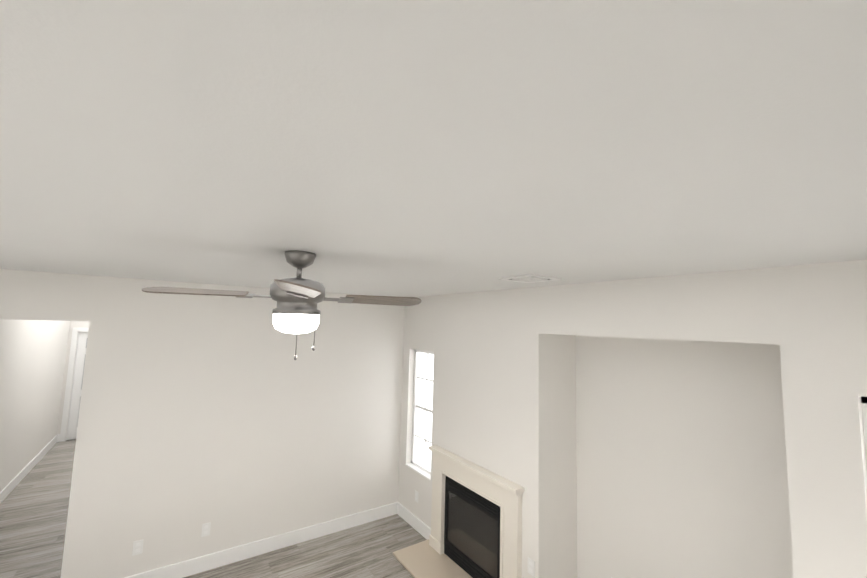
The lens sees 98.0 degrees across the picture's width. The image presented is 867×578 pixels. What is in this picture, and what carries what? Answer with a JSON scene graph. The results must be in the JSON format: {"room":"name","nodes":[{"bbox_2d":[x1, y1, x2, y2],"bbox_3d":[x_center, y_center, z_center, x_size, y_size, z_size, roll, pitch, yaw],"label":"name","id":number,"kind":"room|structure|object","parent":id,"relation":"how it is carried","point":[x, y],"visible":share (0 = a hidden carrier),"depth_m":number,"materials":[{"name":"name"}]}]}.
{"room":"living room","nodes":[
{"label":"living room","id":0,"kind":"room"},
{"bbox_2d":[0,319,69,491],"bbox_3d":[-5.574,1.161,5.004,0.150,3.050,5.100,5,-7,-34],"label":"wall","id":1,"kind":"structure","parent":0,"point":[33,353],"depth_m":5.34,"materials":[{"name":"paint"}]},
{"bbox_2d":[0,434,59,502],"bbox_3d":[-5.397,2.599,4.703,0.020,0.140,5.616,5,-7,-34],"label":"baseboard","id":2,"kind":"structure","parent":1,"relation":"attached to","point":[7,490],"depth_m":5.55,"materials":[{"name":"white wood"}]},
{"bbox_2d":[57,321,89,440],"bbox_3d":[-6.324,1.398,7.728,2.030,3.050,0.250,5,-7,-34],"label":"wall","id":3,"kind":"structure","parent":0,"point":[79,324],"depth_m":7.15,"materials":[{"name":"paint"}]},
{"bbox_2d":[59,328,88,441],"bbox_3d":[-6.547,1.836,7.466,1.041,2.118,0.165,5,-7,-34],"label":"door","id":4,"kind":"structure","parent":3,"relation":"in","point":[74,393],"depth_m":7.20,"materials":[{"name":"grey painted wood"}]},
{"bbox_2d":[0,269,404,577],"bbox_3d":[-2.444,1.304,3.750,4.900,2.700,0.500,5,-7,-34],"label":"wall","id":5,"kind":"structure","parent":0,"point":[232,421],"depth_m":3.65,"materials":[{"name":"paint"}]},
{"bbox_2d":[132,539,143,555],"bbox_3d":[-2.573,2.250,3.278,0.070,0.115,0.008,5,-7,-34],"label":"electrical outlet","id":6,"kind":"object","parent":5,"relation":"attached to","point":[137,547],"depth_m":3.28,"materials":[{"name":"white plastic"}]},
{"bbox_2d":[201,522,210,536],"bbox_3d":[-2.153,2.279,3.567,0.070,0.115,0.008,5,-7,-34],"label":"electrical outlet","id":7,"kind":"object","parent":5,"relation":"attached to","point":[205,527],"depth_m":3.56,"materials":[{"name":"white plastic"}]},
{"bbox_2d":[124,502,395,577],"bbox_3d":[-1.716,2.619,3.844,3.096,0.140,0.020,5,-7,-34],"label":"baseboard","id":8,"kind":"structure","parent":5,"relation":"attached to","point":[189,567],"depth_m":3.83,"materials":[{"name":"white"}]},
{"bbox_2d":[0,440,426,577],"bbox_3d":[-2.486,2.740,3.972,5.800,0.120,10.710,5,-7,-34],"label":"floor","id":9,"kind":"structure","parent":0,"point":[34,504],"depth_m":3.96,"materials":[{"name":"grey wood"}]},
{"bbox_2d":[392,445,523,577],"bbox_3d":[0.368,2.200,3.591,0.900,1.040,1.430,5,-7,-34],"label":"fireplace","id":10,"kind":"object","parent":9,"relation":"on","point":[476,520],"visible":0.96,"depth_m":3.57,"materials":[{"name":"white"}]},
{"bbox_2d":[0,0,866,296],"bbox_3d":[-0.852,-0.232,2.038,5.650,0.120,5.310,5,-7,-34],"label":"ceiling","id":11,"kind":"structure","parent":0,"point":[408,148],"depth_m":0.69,"materials":[{"name":"paint"}]},
{"bbox_2d":[142,250,421,359],"bbox_3d":[-0.677,0.080,1.874,0.964,0.523,0.964,-1,-6,25],"label":"fan","id":12,"kind":"object","parent":11,"relation":"hanging from","point":[297,298],"visible":1,"depth_m":1.79,"materials":[{"name":"grey metal"}]},
{"bbox_2d":[499,274,560,282],"bbox_3d":[0.670,-0.066,2.625,0.300,0.016,0.300,5,-7,-34],"label":"ceiling vent","id":13,"kind":"object","parent":11,"relation":"in","point":[531,278],"visible":1,"depth_m":2.58,"materials":[{"name":"white plastic"}]},
{"bbox_2d":[398,259,866,577],"bbox_3d":[1.018,1.319,2.914,0.150,2.700,4.810,5,-7,-34],"label":"wall","id":14,"kind":"structure","parent":0,"point":[491,409],"depth_m":2.36,"materials":[{"name":"paint"}]},
{"bbox_2d":[396,502,430,539],"bbox_3d":[-0.214,2.710,4.374,0.016,0.140,0.760,5,-7,-34],"label":"baseboard","id":15,"kind":"structure","parent":14,"relation":"attached to","point":[404,513],"depth_m":4.39,"materials":[{"name":"white"}]},
{"bbox_2d":[415,490,417,502],"bbox_3d":[-0.198,2.421,4.395,0.008,0.115,0.070,5,-7,-34],"label":"electrical outlet","id":16,"kind":"object","parent":14,"relation":"attached to","point":[416,493],"depth_m":4.39,"materials":[{"name":"white plastic"}]},
{"bbox_2d":[405,349,433,480],"bbox_3d":[-0.121,1.450,4.522,0.137,1.420,0.540,5,-7,-34],"label":"window","id":17,"kind":"structure","parent":14,"relation":"in","point":[420,468],"depth_m":4.64,"materials":[{"name":"white"}]},
{"bbox_2d":[528,557,534,576],"bbox_3d":[0.777,2.215,3.002,0.008,0.115,0.070,5,-7,-34],"label":"light switch","id":18,"kind":"object","parent":14,"relation":"attached to","point":[531,566],"visible":1,"depth_m":3.00,"materials":[{"name":"white plastic"}]},
{"bbox_2d":[550,334,792,577],"bbox_3d":[1.580,1.452,2.611,0.450,2.410,1.710,5,-7,-34],"label":"wall niche","id":19,"kind":"object","parent":14,"relation":"in","point":[668,458],"visible":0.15,"depth_m":2.71,"materials":[{"name":"paint"}]},
{"bbox_2d":[861,396,866,467],"bbox_3d":[2.059,1.183,1.385,0.137,1.460,0.580,5,-7,-34],"label":"window","id":20,"kind":"structure","parent":14,"relation":"in","point":[864,405],"depth_m":1.69,"materials":[{"name":"white"}]}
]}

